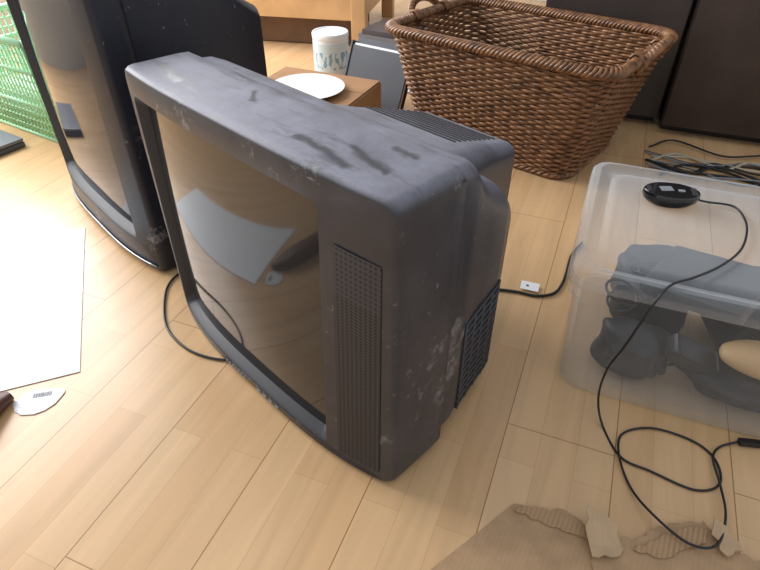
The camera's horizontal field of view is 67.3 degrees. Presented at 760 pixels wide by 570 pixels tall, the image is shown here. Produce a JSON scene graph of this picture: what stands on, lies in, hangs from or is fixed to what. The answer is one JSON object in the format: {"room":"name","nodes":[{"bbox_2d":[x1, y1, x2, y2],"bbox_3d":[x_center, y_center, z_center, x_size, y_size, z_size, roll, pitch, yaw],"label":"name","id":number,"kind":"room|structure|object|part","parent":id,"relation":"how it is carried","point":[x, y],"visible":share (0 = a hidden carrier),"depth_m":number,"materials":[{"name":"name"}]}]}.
{"room":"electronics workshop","nodes":[
{"label":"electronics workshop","id":0,"kind":"room"},
{"bbox_2d":[0,0,18,45],"bbox_3d":[-2.237,-1.298,2.467,0.100,0.750,3.000,14,41,17],"label":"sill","id":1,"kind":"structure","parent":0,"point":[6,13],"depth_m":3.03,"materials":[{"name":"beige"}]},
{"bbox_2d":[0,0,759,569],"bbox_3d":[0.000,-0.646,2.300,9.000,0.060,9.000,0,39,0],"label":"floor","id":2,"kind":"structure","parent":0,"point":[156,454],"depth_m":1.10,"materials":[{"name":"brown wood"}]},
{"bbox_2d":[0,391,13,413],"bbox_3d":[-0.803,0.276,1.051,0.072,0.053,0.250,18,42,22],"label":"slipper","id":3,"kind":"object","parent":2,"relation":"on","point":[6,398],"visible":1,"depth_m":1.13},
{"bbox_2d":[0,130,25,155],"bbox_3d":[-1.490,-0.508,2.051,0.340,0.032,0.240,21,43,24],"label":"laptop","id":4,"kind":"object","parent":2,"relation":"on","point":[9,142],"visible":1,"depth_m":2.04,"materials":[{"name":"grey"}]},
{"bbox_3d":[-1.490,-0.516,2.045,0.340,0.012,0.240,21,43,24],"label":"screen lid","id":5,"kind":"part","parent":4,"relation":"part of","materials":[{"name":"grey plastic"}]},
{"bbox_2d":[0,2,57,142],"bbox_3d":[-1.279,-0.820,2.173,0.554,0.374,0.394,21,43,24],"label":"plastic basket","id":6,"kind":"object","parent":2,"relation":"on","point":[22,92],"visible":0.31,"depth_m":2.06,"materials":[{"name":"green plastic"}]},
{"bbox_2d":[13,388,64,414],"bbox_3d":[-0.689,0.233,1.147,0.092,0.001,0.070,0,39,0],"label":"sticker label","id":7,"kind":"object","parent":2,"relation":"on","point":[35,401],"visible":1,"depth_m":1.15,"materials":[{"name":"grey paper"}]},
{"bbox_2d":[0,228,84,390],"bbox_3d":[-0.939,0.056,1.369,0.420,0.001,0.601,-14,41,-16],"label":"paper","id":8,"kind":"object","parent":2,"relation":"on","point":[41,277],"visible":1,"depth_m":1.37,"materials":[{"name":"white paper"}]},
{"bbox_2d":[6,0,266,270],"bbox_3d":[-0.608,-0.542,1.556,0.520,0.700,0.645,-29,47,-32],"label":"television","id":9,"kind":"object","parent":2,"relation":"on","point":[78,52],"visible":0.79,"depth_m":1.31,"materials":[{"name":"black plastic"}]},
{"bbox_3d":[-0.788,-0.478,1.440,0.034,0.565,0.525,-29,47,-32],"label":"screen glass","id":10,"kind":"part","parent":9,"relation":"part of","materials":[{"name":"black glass"}]},
{"bbox_3d":[-0.787,-0.181,1.635,0.035,0.005,0.608,-29,47,-32],"label":"silver trim","id":11,"kind":"part","parent":9,"relation":"part of","materials":[{"name":"grey paint"}]},
{"bbox_2d":[163,273,231,360],"bbox_3d":[-0.431,0.072,1.346,0.155,0.006,0.385,-29,47,-31],"label":"power cord","id":12,"kind":"object","parent":2,"relation":"on","point":[176,275],"visible":0.68,"depth_m":1.29,"materials":[{"name":"black rubber"}]},
{"bbox_2d":[245,0,393,44],"bbox_3d":[-0.761,-1.774,3.168,1.575,0.620,0.790,8,39,9],"label":"frame","id":13,"kind":"object","parent":2,"relation":"on","point":[281,20],"visible":0.35,"depth_m":2.90,"materials":[{"name":"brown wood"}]},
{"bbox_3d":[-0.839,-1.487,2.928,1.500,0.170,0.030,8,39,9],"label":"rail","id":14,"kind":"part","parent":13,"relation":"part of","materials":[{"name":"brown wood"}]},
{"bbox_3d":[-0.780,-1.560,3.285,1.360,0.130,0.500,8,39,9],"label":"under drawer","id":15,"kind":"part","parent":13,"relation":"part of","materials":[{"name":"brown wood"}]},
{"bbox_3d":[-0.103,-1.454,2.767,0.075,0.620,0.060,8,39,9],"label":"leg","id":16,"kind":"part","parent":13,"relation":"part of","materials":[{"name":"brown wood"}]},
{"bbox_3d":[-0.026,-1.621,3.097,0.030,0.170,0.700,8,39,9],"label":"rail","id":17,"kind":"part","parent":13,"relation":"part of","materials":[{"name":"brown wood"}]},
{"bbox_3d":[0.049,-1.900,3.325,0.070,0.620,0.060,8,39,9],"label":"leg","id":18,"kind":"part","parent":13,"relation":"part of","materials":[{"name":"brown wood"}]},
{"bbox_2d":[125,52,514,480],"bbox_3d":[-0.044,-0.134,1.151,0.592,0.566,0.699,-32,48,-33],"label":"television","id":19,"kind":"object","parent":2,"relation":"on","point":[346,262],"visible":1,"depth_m":0.90,"materials":[{"name":"grey plastic"}]},
{"bbox_3d":[-0.267,-0.035,1.047,0.036,0.476,0.518,-31,48,-33],"label":"screen glass","id":20,"kind":"part","parent":19,"relation":"part of","materials":[{"name":"grey glass"}]},
{"bbox_3d":[-0.035,0.169,0.894,0.087,0.354,0.013,24,44,27],"label":"speaker panel","id":21,"kind":"part","parent":19,"relation":"part of","materials":[{"name":"grey plastic"}]},
{"bbox_2d":[455,279,500,408],"bbox_3d":[0.183,0.113,1.068,0.008,0.215,0.150,21,43,24],"label":"vent","id":22,"kind":"object","parent":19,"relation":"attached to","point":[476,332],"depth_m":1.04,"materials":[{"name":"grey plastic"}]},
{"bbox_2d":[268,66,380,107],"bbox_3d":[-0.235,-0.627,2.071,0.400,0.195,0.280,16,41,19],"label":"carton","id":23,"kind":"object","parent":2,"relation":"on","point":[357,92],"visible":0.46,"depth_m":2.01,"materials":[{"name":"brown cardboard"}]},
{"bbox_2d":[276,73,344,98],"bbox_3d":[-0.250,-0.671,1.953,0.260,0.020,0.260,0,39,0],"label":"plate","id":24,"kind":"object","parent":23,"relation":"on","point":[321,86],"visible":0.59,"depth_m":2.00,"materials":[{"name":"white ceramic"}]},
{"bbox_2d":[312,26,348,74],"bbox_3d":[-0.215,-1.006,2.524,0.158,0.222,0.158,0,39,0],"label":"plastic tub","id":25,"kind":"object","parent":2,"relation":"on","point":[330,43],"visible":0.77,"depth_m":2.46,"materials":[{"name":"white plastic"}]},
{"bbox_3d":[-0.215,-1.084,2.462,0.158,0.022,0.158,0,39,0],"label":"tub lid","id":26,"kind":"part","parent":25,"relation":"part of","materials":[{"name":"white plastic"}]},
{"bbox_2d":[344,37,407,109],"bbox_3d":[-0.012,-0.832,2.281,0.284,0.229,0.148,24,44,27],"label":"binder","id":27,"kind":"object","parent":2,"relation":"on","point":[367,59],"visible":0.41,"depth_m":2.25,"materials":[{"name":"dark grey plastic"}]},
{"bbox_2d":[358,19,430,44],"bbox_3d":[0.092,-1.177,2.791,0.338,0.157,0.278,18,42,22],"label":"pile","id":28,"kind":"object","parent":2,"relation":"on","point":[377,31],"visible":0.25,"depth_m":2.71,"materials":[{"name":"grey"}]},
{"bbox_2d":[358,32,396,44],"bbox_3d":[0.081,-1.206,2.755,0.300,0.022,0.220,23,44,26],"label":"book","id":29,"kind":"object","parent":28,"relation":"on","point":[376,36],"depth_m":2.69,"materials":[{"name":"grey paper"}]},
{"bbox_2d":[520,280,539,291],"bbox_3d":[0.375,0.003,1.429,0.045,0.004,0.030,13,40,16],"label":"tag","id":30,"kind":"object","parent":2,"relation":"on","point":[526,285],"visible":1,"depth_m":1.43,"materials":[{"name":"white paper"}]},
{"bbox_2d":[385,0,678,179],"bbox_3d":[0.489,-0.719,1.992,0.910,0.435,0.576,27,46,29],"label":"wicker basket","id":31,"kind":"object","parent":2,"relation":"on","point":[555,123],"visible":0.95,"depth_m":1.87,"materials":[{"name":"brown wicker"}]},
{"bbox_2d":[499,242,582,296],"bbox_3d":[0.408,-0.009,1.448,0.451,0.007,0.110,-24,45,-27],"label":"power cord","id":32,"kind":"object","parent":2,"relation":"on","point":[581,243],"visible":0.84,"depth_m":1.42,"materials":[{"name":"black rubber"}]},
{"bbox_2d":[431,503,759,569],"bbox_3d":[0.330,0.463,0.836,0.660,0.039,0.328,0,39,0],"label":"cardboard","id":33,"kind":"object","parent":2,"relation":"on","point":[522,537],"visible":1,"depth_m":0.91,"materials":[{"name":"brown cardboard"}]},
{"bbox_2d":[539,0,693,120],"bbox_3d":[0.914,-1.368,1.970,0.490,1.480,0.462,14,41,17],"label":"cabinet","id":34,"kind":"object","parent":2,"relation":"on","point":[673,14],"visible":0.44,"depth_m":2.05,"materials":[{"name":"black wood"}]},
{"bbox_2d":[567,164,759,412],"bbox_3d":[0.691,0.029,1.157,0.606,0.305,0.461,14,41,17],"label":"plastic storage box","id":35,"kind":"object","parent":2,"relation":"on","point":[726,299],"visible":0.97,"depth_m":1.14,"materials":[{"name":"clear translucent plastic"}]},
{"bbox_3d":[0.691,-0.076,1.074,0.606,0.038,0.461,14,41,17],"label":"lid","id":36,"kind":"part","parent":35,"relation":"part of","materials":[{"name":"white"}]},
{"bbox_2d":[642,182,700,208],"bbox_3d":[0.586,-0.179,1.153,0.110,0.031,0.068,8,39,9],"label":"computer mouse","id":37,"kind":"object","parent":35,"relation":"on","point":[662,194],"visible":1,"depth_m":1.14,"materials":[{"name":"black plastic"}]},
{"bbox_2d":[719,339,759,379],"bbox_3d":[0.748,0.149,1.055,0.219,0.057,0.092,14,41,17],"label":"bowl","id":38,"kind":"object","parent":35,"relation":"in","point":[741,358],"depth_m":1.06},
{"bbox_2d":[597,199,759,549],"bbox_3d":[0.562,0.128,1.027,0.302,0.322,0.566,0,39,0],"label":"cord","id":39,"kind":"object","parent":2,"relation":"on","point":[745,442],"visible":1,"depth_m":1.02,"materials":[{"name":"black rubber"}]},
{"bbox_2d":[644,139,759,186],"bbox_3d":[1.327,-0.377,1.902,0.844,0.017,0.300,12,40,14],"label":"tangled cables","id":40,"kind":"object","parent":2,"relation":"on","point":[706,165],"visible":1,"depth_m":1.93,"materials":[{"name":"black rubber"}]},
{"bbox_2d":[660,0,759,142],"bbox_3d":[1.497,-1.178,1.732,0.800,1.480,0.462,14,41,17],"label":"cabinet","id":41,"kind":"object","parent":2,"relation":"on","point":[713,88],"visible":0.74,"depth_m":1.98,"materials":[{"name":"black wood"}]}
]}

